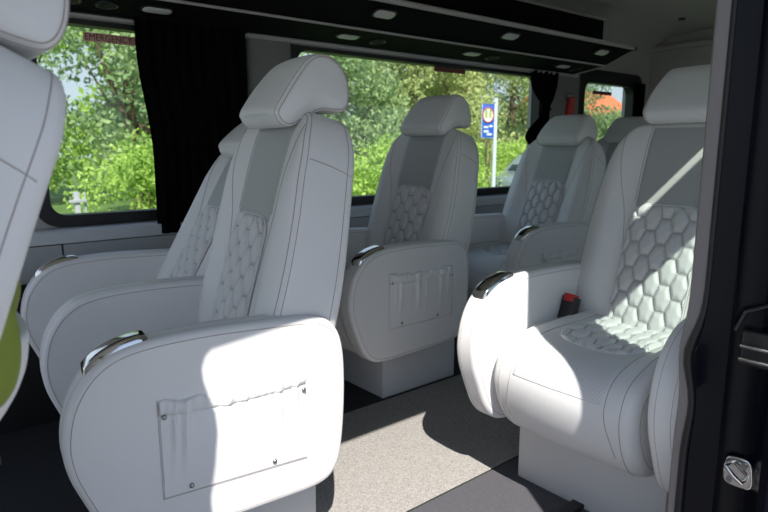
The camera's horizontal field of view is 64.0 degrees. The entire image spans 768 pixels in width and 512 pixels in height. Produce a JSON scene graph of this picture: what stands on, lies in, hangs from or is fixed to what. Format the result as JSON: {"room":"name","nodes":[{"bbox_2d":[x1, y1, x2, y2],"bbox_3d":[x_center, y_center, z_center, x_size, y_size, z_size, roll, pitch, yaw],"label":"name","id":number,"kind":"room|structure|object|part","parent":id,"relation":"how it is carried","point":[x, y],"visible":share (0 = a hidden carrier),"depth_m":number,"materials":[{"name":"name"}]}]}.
{"room":"vehicle interior","nodes":[
{"label":"vehicle interior","id":0,"kind":"room"},
{"bbox_2d":[0,336,518,511],"bbox_3d":[0.427,0.681,2.661,6.450,0.080,2.300,-8,13,-39],"label":"floor","id":1,"kind":"structure","parent":0,"point":[34,477],"depth_m":2.14,"materials":[{"name":"carpet"}]},
{"bbox_2d":[0,0,69,419],"bbox_3d":[-0.849,0.289,0.709,0.940,1.380,0.553,-8,13,-39],"label":"passenger seat","id":2,"kind":"object","parent":1,"relation":"on","point":[32,97],"visible":0.89,"depth_m":0.71,"materials":[{"name":"white leather"}]},
{"bbox_2d":[0,279,21,407],"bbox_3d":[-0.571,0.104,0.813,0.172,0.224,0.280,-8,13,-39],"label":"folded cloth","id":3,"kind":"object","parent":2,"relation":"in","point":[10,340],"visible":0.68,"depth_m":0.75,"materials":[{"name":"green fabric"}]},
{"bbox_3d":[-0.664,0.074,0.826,0.214,0.752,0.553,27,-10,-40],"label":"backrest","id":4,"kind":"part","parent":2,"relation":"part of","materials":[{"name":"white leather"}]},
{"bbox_2d":[20,123,247,358],"bbox_3d":[-0.760,0.105,2.187,0.935,1.222,0.596,-6,12,-32],"label":"passenger seat","id":5,"kind":"object","parent":1,"relation":"on","point":[57,280],"visible":0.25,"depth_m":2.22,"materials":[{"name":"white leather"}]},
{"bbox_3d":[-1.172,0.035,2.202,0.149,0.074,0.060,-6,12,-32],"label":"ashtray lid","id":6,"kind":"part","parent":5,"relation":"part of","materials":[{"name":"silver metal"}]},
{"bbox_3d":[-0.990,0.216,2.353,0.690,0.470,0.096,-6,12,-32],"label":"armrest","id":7,"kind":"part","parent":5,"relation":"part of","materials":[{"name":"white leather"}]},
{"bbox_3d":[-0.575,-0.072,2.253,0.214,0.752,0.553,28,-7,-33],"label":"backrest","id":8,"kind":"part","parent":5,"relation":"part of","materials":[{"name":"white leather"}]},
{"bbox_3d":[-0.693,0.006,2.190,0.027,0.414,0.241,28,-7,-33],"label":"quilted panel","id":9,"kind":"part","parent":5,"relation":"part of","materials":[{"name":"grey leather"}]},
{"bbox_3d":[-0.545,-0.287,2.234,0.023,0.287,0.243,28,-7,-33],"label":"panel","id":10,"kind":"part","parent":5,"relation":"part of","materials":[{"name":"grey leather"}]},
{"bbox_2d":[40,54,353,511],"bbox_3d":[-0.473,0.146,1.631,0.764,1.337,0.642,-6,12,-32],"label":"passenger seat","id":11,"kind":"object","parent":1,"relation":"on","point":[221,389],"visible":1,"depth_m":1.47,"materials":[{"name":"white leather"}]},
{"bbox_3d":[-0.556,0.201,1.279,0.138,0.074,0.060,-6,12,-32],"label":"ashtray lid","id":12,"kind":"part","parent":11,"relation":"part of","materials":[{"name":"silver metal"}]},
{"bbox_3d":[-0.672,0.304,1.859,0.642,0.470,0.096,-6,12,-32],"label":"armrest","id":13,"kind":"part","parent":11,"relation":"part of","materials":[{"name":"white leather"}]},
{"bbox_3d":[-0.387,0.383,1.422,0.642,0.470,0.096,-6,12,-32],"label":"armrest","id":14,"kind":"part","parent":11,"relation":"part of","materials":[{"name":"white leather"}]},
{"bbox_3d":[-0.407,0.083,1.674,0.027,0.414,0.241,12,2,-34],"label":"quilted panel","id":15,"kind":"part","parent":11,"relation":"part of","materials":[{"name":"grey leather"}]},
{"bbox_3d":[-0.318,-0.236,1.674,0.023,0.287,0.243,12,2,-34],"label":"panel","id":16,"kind":"part","parent":11,"relation":"part of","materials":[{"name":"grey leather"}]},
{"bbox_3d":[-0.305,-0.024,1.721,0.214,0.752,0.553,12,2,-34],"label":"backrest","id":17,"kind":"part","parent":11,"relation":"part of","materials":[{"name":"white leather"}]},
{"bbox_3d":[-0.413,0.653,1.784,0.330,0.285,0.300,-6,12,-32],"label":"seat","id":18,"kind":"part","parent":11,"relation":"part of","materials":[{"name":"grey plastic"}]},
{"bbox_2d":[335,95,478,397],"bbox_3d":[0.009,-0.060,2.791,0.849,1.333,0.642,-8,13,-39],"label":"passenger seat","id":19,"kind":"object","parent":1,"relation":"on","point":[403,301],"visible":0.88,"depth_m":2.71,"materials":[{"name":"white leather"}]},
{"bbox_2d":[335,262,355,352],"bbox_3d":[-0.076,0.224,2.782,0.571,0.332,0.468,-8,13,-39],"label":"seat cushion","id":20,"kind":"object","parent":19,"relation":"on","point":[346,342],"depth_m":2.50,"materials":[{"name":"white leather"}]},
{"bbox_3d":[-0.236,0.105,2.974,0.666,0.470,0.096,-8,13,-39],"label":"armrest","id":21,"kind":"part","parent":19,"relation":"part of","materials":[{"name":"white leather"}]},
{"bbox_3d":[-0.059,-0.001,2.407,0.144,0.074,0.060,-8,13,-39],"label":"ashtray lid","id":22,"kind":"part","parent":19,"relation":"part of","materials":[{"name":"silver metal"}]},
{"bbox_3d":[0.062,0.443,2.954,0.450,0.285,0.335,-8,13,-39],"label":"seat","id":23,"kind":"part","parent":19,"relation":"part of","materials":[{"name":"grey plastic"}]},
{"bbox_3d":[0.101,0.176,2.574,0.666,0.470,0.096,-8,13,-39],"label":"armrest","id":24,"kind":"part","parent":19,"relation":"part of","materials":[{"name":"white leather"}]},
{"bbox_3d":[0.085,-0.127,2.855,0.027,0.414,0.241,14,-2,-41],"label":"quilted panel","id":25,"kind":"part","parent":19,"relation":"part of","materials":[{"name":"grey leather"}]},
{"bbox_3d":[0.175,-0.446,2.873,0.023,0.287,0.243,14,-2,-41],"label":"panel","id":26,"kind":"part","parent":19,"relation":"part of","materials":[{"name":"grey leather"}]},
{"bbox_3d":[0.181,-0.232,2.917,0.214,0.752,0.553,14,-2,-41],"label":"backrest","id":27,"kind":"part","parent":19,"relation":"part of","materials":[{"name":"white leather"}]},
{"bbox_2d":[316,374,519,511],"bbox_3d":[1.018,0.562,3.085,3.880,0.005,0.680,-8,13,-39],"label":"floor mat","id":28,"kind":"object","parent":1,"relation":"on","point":[400,453],"visible":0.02,"depth_m":2.25,"materials":[{"name":"grey carpet"}]},
{"bbox_2d":[410,457,588,511],"bbox_3d":[0.072,0.862,1.418,2.100,0.003,0.702,-8,13,-39],"label":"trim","id":29,"kind":"structure","parent":1,"relation":"on","point":[500,489],"depth_m":1.95,"materials":[{"name":"plastic"}]},
{"bbox_2d":[545,499,583,511],"bbox_3d":[0.682,0.751,1.964,0.550,0.023,0.060,-8,13,-39],"label":"rail","id":30,"kind":"object","parent":29,"relation":"on","point":[573,505],"visible":0.34,"depth_m":1.87,"materials":[{"name":"black plastic"}]},
{"bbox_2d":[467,115,605,301],"bbox_3d":[0.804,-0.149,3.445,0.926,1.279,0.642,-8,13,-39],"label":"passenger seat","id":31,"kind":"object","parent":1,"relation":"on","point":[545,216],"visible":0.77,"depth_m":3.43,"materials":[{"name":"white leather"}]},
{"bbox_3d":[0.539,-0.009,3.607,0.690,0.470,0.096,-8,13,-39],"label":"armrest","id":32,"kind":"part","parent":31,"relation":"part of","materials":[{"name":"white leather"}]},
{"bbox_3d":[0.549,0.029,3.275,0.202,0.096,0.292,-8,13,-39],"label":"perforated panel","id":33,"kind":"part","parent":31,"relation":"part of","materials":[{"name":"leather"}]},
{"bbox_2d":[467,240,508,301],"bbox_3d":[0.690,0.112,3.408,0.571,0.332,0.468,-8,13,-39],"label":"seat cushion","id":34,"kind":"object","parent":31,"relation":"on","point":[485,257],"depth_m":3.25,"materials":[{"name":"white leather"}]},
{"bbox_3d":[0.735,-0.038,3.419,0.333,0.031,0.264,-8,13,-39],"label":"quilted panel","id":35,"kind":"part","parent":31,"relation":"part of","materials":[{"name":"grey leather"}]},
{"bbox_3d":[0.710,-0.114,3.036,0.149,0.074,0.060,-8,13,-39],"label":"ashtray lid","id":36,"kind":"part","parent":31,"relation":"part of","materials":[{"name":"silver metal"}]},
{"bbox_3d":[0.880,-0.237,3.505,0.027,0.414,0.241,22,-6,-40],"label":"quilted panel","id":37,"kind":"part","parent":31,"relation":"part of","materials":[{"name":"grey leather"}]},
{"bbox_3d":[0.876,0.063,3.207,0.690,0.470,0.096,-8,13,-39],"label":"armrest","id":38,"kind":"part","parent":31,"relation":"part of","materials":[{"name":"white leather"}]},
{"bbox_3d":[0.982,-0.332,3.575,0.214,0.752,0.553,22,-6,-40],"label":"backrest","id":39,"kind":"part","parent":31,"relation":"part of","materials":[{"name":"white leather"}]},
{"bbox_3d":[0.992,-0.547,3.545,0.023,0.287,0.243,22,-6,-40],"label":"panel","id":40,"kind":"part","parent":31,"relation":"part of","materials":[{"name":"grey leather"}]},
{"bbox_2d":[457,64,710,511],"bbox_3d":[0.770,0.092,1.873,0.884,1.358,0.722,-8,13,-39],"label":"passenger seat","id":41,"kind":"object","parent":1,"relation":"on","point":[582,356],"visible":0.78,"depth_m":1.89,"materials":[{"name":"white leather"}]},
{"bbox_3d":[0.342,0.089,1.901,0.149,0.074,0.060,-8,13,-39],"label":"ashtray lid","id":42,"kind":"part","parent":41,"relation":"part of","materials":[{"name":"silver metal"}]},
{"bbox_3d":[0.508,0.266,2.072,0.690,0.470,0.096,-8,13,-39],"label":"armrest","id":43,"kind":"part","parent":41,"relation":"part of","materials":[{"name":"white leather"}]},
{"bbox_3d":[0.534,0.307,1.721,0.202,0.096,0.292,-8,13,-39],"label":"perforated panel","id":44,"kind":"part","parent":41,"relation":"part of","materials":[{"name":"leather"}]},
{"bbox_2d":[495,310,664,476],"bbox_3d":[0.675,0.391,1.854,0.571,0.332,0.468,-8,13,-39],"label":"seat cushion","id":45,"kind":"object","parent":41,"relation":"on","point":[580,381],"depth_m":1.70,"materials":[{"name":"white leather"}]},
{"bbox_3d":[0.791,0.612,2.012,0.470,0.285,0.500,-8,13,-39],"label":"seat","id":46,"kind":"part","parent":41,"relation":"part of","materials":[{"name":"grey plastic"}]},
{"bbox_3d":[0.720,0.240,1.865,0.333,0.031,0.264,-8,13,-39],"label":"quilted panel","id":47,"kind":"part","parent":41,"relation":"part of","materials":[{"name":"grey leather"}]},
{"bbox_3d":[0.949,-0.067,2.003,0.214,0.752,0.553,15,-2,-41],"label":"backrest","id":48,"kind":"part","parent":41,"relation":"part of","materials":[{"name":"white leather"}]},
{"bbox_3d":[0.852,0.038,1.940,0.027,0.414,0.241,15,-2,-41],"label":"quilted panel","id":49,"kind":"part","parent":41,"relation":"part of","materials":[{"name":"grey leather"}]},
{"bbox_3d":[0.896,0.349,1.612,0.690,0.470,0.096,-8,13,-39],"label":"armrest","id":50,"kind":"part","parent":41,"relation":"part of","materials":[{"name":"white leather"}]},
{"bbox_3d":[0.944,-0.281,1.961,0.023,0.287,0.243,15,-2,-41],"label":"panel","id":51,"kind":"part","parent":41,"relation":"part of","materials":[{"name":"grey leather"}]},
{"bbox_2d":[598,117,648,169],"bbox_3d":[1.529,-0.320,4.322,0.830,1.305,0.553,-8,13,-39],"label":"passenger seat","id":52,"kind":"object","parent":1,"relation":"on","point":[620,127],"visible":0.08,"depth_m":4.41,"materials":[{"name":"white leather"}]},
{"bbox_3d":[1.704,-0.503,4.437,0.214,0.752,0.553,15,-2,-41],"label":"backrest","id":53,"kind":"part","parent":52,"relation":"part of","materials":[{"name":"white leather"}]},
{"bbox_3d":[1.699,-0.717,4.394,0.023,0.287,0.243,15,-2,-41],"label":"panel","id":54,"kind":"part","parent":52,"relation":"part of","materials":[{"name":"grey leather"}]},
{"bbox_2d":[34,54,649,228],"bbox_3d":[-0.276,-0.467,3.315,6.450,2.050,0.100,-8,13,-39],"label":"wall","id":55,"kind":"structure","parent":0,"point":[627,64],"depth_m":4.96,"materials":[{"name":"grey plastic"}]},
{"bbox_2d":[0,284,59,434],"bbox_3d":[-0.228,0.215,3.379,6.450,0.585,0.050,-8,13,-39],"label":"trim","id":56,"kind":"structure","parent":55,"relation":"attached to","point":[31,406],"depth_m":2.42,"materials":[{"name":"black plastic"}]},
{"bbox_2d":[30,17,247,226],"bbox_3d":[-1.010,-0.577,2.631,0.935,0.843,0.068,-8,13,-39],"label":"window","id":57,"kind":"structure","parent":55,"relation":"in","point":[47,214],"depth_m":2.48,"materials":[{"name":"black plastic"}]},
{"bbox_2d":[83,32,135,45],"bbox_3d":[-1.092,-0.889,2.524,0.270,0.035,0.002,-8,13,-39],"label":"window sticker","id":58,"kind":"object","parent":57,"relation":"attached to","point":[87,36],"visible":0.88,"depth_m":2.50,"materials":[{"name":"red plastic"}]},
{"bbox_2d":[69,10,246,233],"bbox_3d":[-0.953,-0.530,2.566,0.880,0.878,0.044,-8,13,-39],"label":"window curtain","id":59,"kind":"object","parent":55,"relation":"hanging from","point":[193,78],"visible":0.72,"depth_m":2.63,"materials":[{"name":"black fabric"}]},
{"bbox_3d":[-0.963,-0.958,2.502,0.880,0.012,0.012,-8,13,-39],"label":"curtain rail","id":60,"kind":"part","parent":59,"relation":"part of","materials":[{"name":"black plastic"}]},
{"bbox_2d":[19,203,504,284],"bbox_3d":[-0.309,-0.123,3.219,6.200,0.136,0.095,-8,13,-39],"label":"trim","id":61,"kind":"structure","parent":55,"relation":"attached to","point":[36,256],"depth_m":2.49,"materials":[{"name":"grey plastic"}]},
{"bbox_2d":[245,38,290,96],"bbox_3d":[-0.548,-0.638,2.966,0.230,0.910,0.055,-8,13,-39],"label":"trim","id":62,"kind":"structure","parent":55,"relation":"attached to","point":[262,55],"depth_m":2.86,"materials":[{"name":"grey"}]},
{"bbox_2d":[29,193,507,246],"bbox_3d":[-0.314,-0.222,3.207,6.200,0.055,0.082,-8,13,-39],"label":"trim","id":63,"kind":"structure","parent":55,"relation":"attached to","point":[60,235],"depth_m":2.51,"materials":[{"name":"grey plastic"}]},
{"bbox_2d":[69,12,578,77],"bbox_3d":[-0.657,-1.020,2.785,5.320,0.055,0.065,-8,13,-39],"label":"trim","id":64,"kind":"structure","parent":55,"relation":"attached to","point":[71,15],"depth_m":3.19,"materials":[{"name":"grey plastic"}]},
{"bbox_2d":[70,0,637,74],"bbox_3d":[-0.477,-1.163,2.602,5.400,0.388,0.514,-8,13,-39],"label":"rack","id":65,"kind":"object","parent":55,"relation":"attached to","point":[551,36],"visible":0.99,"depth_m":3.09,"materials":[{"name":"black plastic"},{"name":"chrome"}]},
{"bbox_2d":[70,0,81,4],"bbox_3d":[-1.132,-0.920,2.207,0.083,0.020,0.083,-4,11,-20],"label":"air vent","id":66,"kind":"object","parent":65,"relation":"attached to","point":[72,2],"visible":0.54,"depth_m":2.23,"materials":[{"name":"black plastic"}]},
{"bbox_2d":[95,0,118,9],"bbox_3d":[-1.032,-0.935,2.288,0.083,0.020,0.083,-4,11,-20],"label":"air vent","id":67,"kind":"object","parent":65,"relation":"attached to","point":[104,4],"visible":1,"depth_m":2.28,"materials":[{"name":"black plastic"}]},
{"bbox_2d":[140,5,173,14],"bbox_3d":[-0.881,-0.955,2.386,0.128,0.018,0.068,-8,13,-39],"label":"reading lamp","id":68,"kind":"object","parent":65,"relation":"attached to","point":[146,8],"visible":1,"depth_m":2.37,"materials":[{"name":"grey plastic"}]},
{"bbox_2d":[336,33,360,39],"bbox_3d":[-0.173,-1.059,2.965,0.128,0.018,0.068,-8,13,-39],"label":"reading lamp","id":69,"kind":"object","parent":65,"relation":"attached to","point":[341,35],"visible":1,"depth_m":2.94,"materials":[{"name":"grey plastic"}]},
{"bbox_2d":[369,39,385,44],"bbox_3d":[-0.032,-1.082,3.106,0.083,0.020,0.083,-4,11,-20],"label":"air vent","id":70,"kind":"object","parent":65,"relation":"attached to","point":[377,41],"visible":1,"depth_m":3.10,"materials":[{"name":"black plastic"}]},
{"bbox_2d":[371,8,396,18],"bbox_3d":[0.002,-1.094,2.775,0.128,0.031,0.064,-8,13,-39],"label":"reading lamp","id":71,"kind":"object","parent":65,"relation":"attached to","point":[383,13],"visible":1,"depth_m":2.76,"materials":[{"name":"grey plastic"}]},
{"bbox_2d":[462,51,481,55],"bbox_3d":[0.504,-1.158,3.518,0.128,0.018,0.068,-8,13,-39],"label":"reading lamp","id":72,"kind":"object","parent":65,"relation":"attached to","point":[468,53],"visible":1,"depth_m":3.50,"materials":[{"name":"grey plastic"}]},
{"bbox_2d":[485,56,498,59],"bbox_3d":[0.645,-1.181,3.659,0.083,0.020,0.083,-4,11,-20],"label":"air vent","id":73,"kind":"object","parent":65,"relation":"attached to","point":[488,57],"visible":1,"depth_m":3.65,"materials":[{"name":"black plastic"}]},
{"bbox_3d":[-0.381,-1.068,2.379,5.245,0.026,0.026,-8,13,-39],"label":"edge rail","id":74,"kind":"part","parent":65,"relation":"part of","materials":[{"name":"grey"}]},
{"bbox_2d":[500,31,520,39],"bbox_3d":[0.687,-1.195,3.335,0.128,0.031,0.064,-8,13,-39],"label":"reading lamp","id":75,"kind":"object","parent":65,"relation":"attached to","point":[509,35],"visible":1,"depth_m":3.32,"materials":[{"name":"grey plastic"}]},
{"bbox_2d":[555,64,570,68],"bbox_3d":[1.188,-1.258,4.078,0.128,0.018,0.068,-8,13,-39],"label":"reading lamp","id":76,"kind":"object","parent":65,"relation":"attached to","point":[563,66],"visible":1,"depth_m":4.05,"materials":[{"name":"grey plastic"}]},
{"bbox_2d":[594,48,609,55],"bbox_3d":[1.387,-1.297,3.907,0.128,0.031,0.064,-8,13,-39],"label":"reading lamp","id":77,"kind":"object","parent":65,"relation":"attached to","point":[602,51],"visible":1,"depth_m":3.89,"materials":[{"name":"grey plastic"}]},
{"bbox_2d":[290,44,541,204],"bbox_3d":[0.312,-0.770,3.711,2.080,0.843,0.068,-8,13,-39],"label":"window","id":78,"kind":"structure","parent":55,"relation":"in","point":[536,106],"depth_m":3.53,"materials":[{"name":"black plastic"}]},
{"bbox_2d":[434,67,464,73],"bbox_3d":[0.403,-1.131,3.742,0.270,0.027,0.002,-8,13,-39],"label":"window sticker","id":79,"kind":"object","parent":78,"relation":"attached to","point":[440,69],"visible":1,"depth_m":3.74,"materials":[{"name":"red"}]},
{"bbox_2d":[525,70,558,143],"bbox_3d":[1.083,-1.015,4.218,0.322,0.490,0.063,-8,13,-39],"label":"window curtain","id":80,"kind":"object","parent":55,"relation":"hanging from","point":[544,85],"visible":0.96,"depth_m":4.21,"materials":[{"name":"black fabric"}]},
{"bbox_2d":[549,74,579,119],"bbox_3d":[1.274,-0.905,4.454,0.385,0.910,0.055,-8,13,-39],"label":"trim","id":81,"kind":"structure","parent":55,"relation":"attached to","point":[566,84],"depth_m":4.38,"materials":[{"name":"grey"}]},
{"bbox_2d":[565,93,576,114],"bbox_3d":[1.342,-1.036,4.419,0.115,0.261,0.047,-8,13,-39],"label":"hammer","id":82,"kind":"object","parent":55,"relation":"attached to","point":[571,97],"visible":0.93,"depth_m":4.40,"materials":[{"name":"red plastic"}]},
{"bbox_3d":[1.344,-1.021,4.423,0.046,0.230,0.046,-8,13,-39],"label":"handle","id":83,"kind":"part","parent":82,"relation":"part of","materials":[{"name":"red plastic"}]},
{"bbox_2d":[578,69,641,116],"bbox_3d":[1.758,-0.991,4.892,0.960,0.915,0.068,-8,13,-39],"label":"window","id":84,"kind":"structure","parent":55,"relation":"in","point":[597,77],"depth_m":4.79,"materials":[{"name":"black plastic"}]},
{"bbox_2d":[593,90,611,95],"bbox_3d":[1.715,-1.279,4.822,0.270,0.027,0.002,-8,13,-39],"label":"window sticker","id":85,"kind":"object","parent":84,"relation":"attached to","point":[594,92],"visible":1,"depth_m":4.82,"materials":[{"name":"red"}]},
{"bbox_2d":[632,83,645,116],"bbox_3d":[2.064,-1.008,5.056,0.221,0.800,0.040,-8,13,-39],"label":"window curtain","id":86,"kind":"object","parent":84,"relation":"hanging from","point":[638,89],"visible":0.3,"depth_m":5.01,"materials":[{"name":"black fabric"}]},
{"bbox_2d":[529,0,716,58],"bbox_3d":[0.446,-1.204,2.300,6.450,0.360,2.360,-8,13,-39],"label":"ceiling","id":87,"kind":"structure","parent":0,"point":[645,25],"depth_m":4.33,"materials":[{"name":"grey fabric"}]},
{"bbox_2d":[648,28,713,97],"bbox_3d":[2.951,-0.690,4.504,0.060,2.070,2.360,-8,13,-39],"label":"wall","id":88,"kind":"structure","parent":0,"point":[661,62],"depth_m":4.96,"materials":[{"name":"grey plastic"}]},
{"bbox_2d":[650,39,712,51],"bbox_3d":[2.898,-1.576,4.314,0.060,0.040,2.140,-8,13,-39],"label":"trim","id":89,"kind":"structure","parent":88,"relation":"attached to","point":[708,42],"depth_m":4.89,"materials":[{"name":"grey plastic"}]},
{"bbox_3d":[1.171,-0.086,1.613,6.450,1.900,0.090,-8,13,-39],"label":"wall","id":90,"kind":"structure","parent":0,"visible":0},
{"bbox_2d":[667,0,737,511],"bbox_3d":[0.657,0.126,1.282,0.064,2.400,0.052,-8,13,-39],"label":"trim","id":91,"kind":"structure","parent":90,"relation":"attached to","point":[723,7],"depth_m":1.22,"materials":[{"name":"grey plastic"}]},
{"bbox_2d":[682,0,767,511],"bbox_3d":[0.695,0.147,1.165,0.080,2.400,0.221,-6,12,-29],"label":"van door","id":92,"kind":"structure","parent":90,"relation":"attached to","point":[727,465],"depth_m":1.18,"materials":[{"name":"black paint"}]},
{"bbox_2d":[764,484,767,511],"bbox_3d":[1.103,0.142,1.331,1.260,2.290,0.032,-8,13,-39],"label":"door","id":93,"kind":"structure","parent":90,"relation":"in","point":[766,501],"depth_m":0.98,"materials":[{"name":"black paint"}]},
{"label":"outside","id":94,"kind":"structure","parent":0,"visible":0},
{"bbox_2d":[49,158,369,213],"bbox_3d":[-22.264,-5.769,42.115,140.000,0.200,86.200,-8,13,-39],"label":"ground","id":95,"kind":"structure","parent":94,"point":[57,203],"depth_m":19.23,"materials":[{"name":"green plant"}]},
{"bbox_2d":[69,192,86,212],"bbox_3d":[-3.209,-0.088,6.507,0.170,1.177,0.080,-8,13,-39],"label":"fence post","id":96,"kind":"object","parent":95,"relation":"on","point":[76,200],"visible":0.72,"depth_m":6.41,"materials":[{"name":"grey paint"}]},
{"bbox_2d":[83,192,86,212],"bbox_3d":[-3.153,-0.096,6.567,0.022,1.173,0.022,-3,11,-17],"label":"stake","id":97,"kind":"object","parent":95,"relation":"on","point":[84,193],"visible":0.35,"depth_m":6.48,"materials":[{"name":"grey paint"}]},
{"bbox_2d":[37,26,144,195],"bbox_3d":[-10.939,-4.854,17.330,7.731,6.764,6.125,-5,11,-26],"label":"tree","id":98,"kind":"object","parent":95,"relation":"on","point":[78,150],"visible":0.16,"depth_m":17.52,"materials":[{"name":"green plant"}]},
{"bbox_2d":[37,26,152,209],"bbox_3d":[-5.149,-3.473,12.258,4.358,5.838,5.642,-8,13,-39],"label":"tree","id":99,"kind":"object","parent":95,"relation":"on","point":[128,108],"visible":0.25,"depth_m":11.87,"materials":[{"name":"green plant"}]},
{"bbox_2d":[73,70,142,151],"bbox_3d":[-6.828,-5.513,22.554,7.186,6.221,6.688,3,11,16],"label":"tree","id":100,"kind":"object","parent":95,"relation":"on","point":[138,87],"visible":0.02,"depth_m":20.85,"materials":[{"name":"green plant"}]},
{"bbox_2d":[63,125,156,212],"bbox_3d":[-3.877,-0.951,10.018,2.329,2.306,2.672,-8,13,-39],"label":"bush","id":101,"kind":"object","parent":95,"relation":"on","point":[131,170],"visible":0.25,"depth_m":9.76,"materials":[{"name":"green plant"}]},
{"bbox_2d":[79,32,154,184],"bbox_3d":[-4.502,-4.414,15.534,5.454,6.531,5.319,-3,11,-15],"label":"tree","id":102,"kind":"object","parent":95,"relation":"on","point":[139,97],"visible":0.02,"depth_m":13.77,"materials":[{"name":"green plant"}]},
{"bbox_2d":[300,52,409,184],"bbox_3d":[-0.931,-3.561,16.929,4.006,4.370,4.663,-2,10,-10],"label":"tree","id":103,"kind":"object","parent":95,"relation":"on","point":[363,126],"visible":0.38,"depth_m":16.09,"materials":[{"name":"green plant"}]},
{"bbox_2d":[352,154,382,195],"bbox_3d":[-1.072,-1.291,12.630,2.513,2.079,2.584,-1,10,-3],"label":"bush","id":104,"kind":"object","parent":95,"relation":"on","point":[362,179],"visible":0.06,"depth_m":12.47,"materials":[{"name":"green plant"}]},
{"bbox_2d":[353,131,401,193],"bbox_3d":[-0.134,-1.754,14.191,2.559,2.152,3.052,-8,13,-39],"label":"bush","id":105,"kind":"object","parent":95,"relation":"on","point":[377,157],"visible":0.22,"depth_m":13.77,"materials":[{"name":"green plant"}]},
{"bbox_2d":[343,61,500,130],"bbox_3d":[2.109,-9.309,30.296,8.322,10.951,9.291,9,14,41],"label":"tree","id":106,"kind":"object","parent":95,"relation":"on","point":[343,61],"visible":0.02,"depth_m":29.47,"materials":[{"name":"green plant"}]},
{"bbox_2d":[346,58,509,145],"bbox_3d":[1.081,-5.526,19.356,5.660,7.370,5.121,-8,13,-39],"label":"tree","id":107,"kind":"object","parent":95,"relation":"on","point":[413,87],"visible":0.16,"depth_m":18.88,"materials":[{"name":"green plant"}]},
{"bbox_2d":[380,64,528,141],"bbox_3d":[5.671,-9.705,32.831,10.105,10.835,10.434,-8,13,-39],"label":"tree","id":108,"kind":"object","parent":95,"relation":"on","point":[380,64],"visible":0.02,"depth_m":32.71,"materials":[{"name":"green plant"}]},
{"bbox_2d":[383,63,528,165],"bbox_3d":[2.766,-5.973,21.506,6.478,7.491,5.722,-4,11,-23],"label":"tree","id":109,"kind":"object","parent":95,"relation":"on","point":[441,75],"visible":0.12,"depth_m":20.62,"materials":[{"name":"green plant"}]},
{"bbox_2d":[458,129,506,187],"bbox_3d":[1.598,-1.982,14.796,2.486,2.330,2.972,4,11,23],"label":"bush","id":110,"kind":"object","parent":95,"relation":"on","point":[481,182],"visible":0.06,"depth_m":14.18,"materials":[{"name":"green plant"}]},
{"bbox_2d":[485,140,490,186],"bbox_3d":[2.426,-1.812,14.399,0.210,1.791,0.058,-8,13,-39],"label":"trunk","id":111,"kind":"object","parent":95,"relation":"on","point":[487,141],"visible":0.55,"depth_m":14.30,"materials":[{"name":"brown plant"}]},
{"bbox_2d":[479,153,500,178],"bbox_3d":[2.089,-1.983,16.560,2.895,1.989,2.653,5,11,27],"label":"bush","id":112,"kind":"object","parent":95,"relation":"on","point":[488,153],"visible":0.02,"depth_m":16.22,"materials":[{"name":"green plant"}]},
{"bbox_2d":[491,98,497,186],"bbox_3d":[2.400,-2.107,13.530,0.164,2.674,0.087,-8,13,-39],"label":"sign pole","id":113,"kind":"object","parent":95,"relation":"on","point":[494,145],"visible":0.76,"depth_m":13.48,"materials":[{"name":"silver metal"}]},
{"bbox_2d":[481,104,494,137],"bbox_3d":[2.235,-2.900,13.184,0.295,0.720,0.038,-1,10,-8],"label":"street sign","id":114,"kind":"object","parent":113,"relation":"attached to","point":[488,110],"visible":1,"depth_m":13.18,"materials":[{"name":"blue metal"}]},
{"bbox_2d":[479,140,526,173],"bbox_3d":[3.661,-2.348,18.158,2.818,2.126,2.828,-8,13,-39],"label":"bush","id":115,"kind":"object","parent":95,"relation":"on","point":[505,152],"visible":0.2,"depth_m":17.93,"materials":[{"name":"green plant"}]},
{"bbox_2d":[485,153,522,186],"bbox_3d":[4.654,-2.057,16.497,4.939,1.530,1.800,-8,13,-39],"label":"car","id":116,"kind":"object","parent":95,"relation":"on","point":[510,170],"visible":0.02,"depth_m":15.59,"materials":[{"name":"grey paint"}]},
{"bbox_2d":[498,133,526,161],"bbox_3d":[5.000,-2.847,19.797,2.855,2.447,2.456,-3,11,-16],"label":"bush","id":117,"kind":"object","parent":95,"relation":"on","point":[521,141],"visible":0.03,"depth_m":19.63,"materials":[{"name":"green plant"}]},
{"bbox_2d":[468,73,604,143],"bbox_3d":[5.213,-6.199,23.421,6.606,7.259,5.526,-8,13,-39],"label":"tree","id":118,"kind":"object","parent":95,"relation":"on","point":[511,125],"visible":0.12,"depth_m":23.67,"materials":[{"name":"green plant"}]},
{"bbox_2d":[497,77,615,147],"bbox_3d":[6.785,-6.450,25.678,5.060,6.959,6.041,-1,10,-6],"label":"tree","id":119,"kind":"object","parent":95,"relation":"on","point":[588,86],"visible":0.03,"depth_m":23.74,"materials":[{"name":"green plant"}]},
{"bbox_2d":[506,92,621,135],"bbox_3d":[17.238,-11.714,56.014,11.200,6.600,7.200,-8,13,-39],"label":"house","id":120,"kind":"structure","parent":95,"relation":"on","point":[612,101],"depth_m":56.19,"materials":[{"name":"orange paint"}]},
{"bbox_2d":[594,104,621,140],"bbox_3d":[10.440,-5.205,28.303,4.690,3.605,3.929,2,10,13],"label":"tree","id":121,"kind":"object","parent":95,"relation":"on","point":[618,112],"visible":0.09,"depth_m":28.15,"materials":[{"name":"green plant"}]}
]}

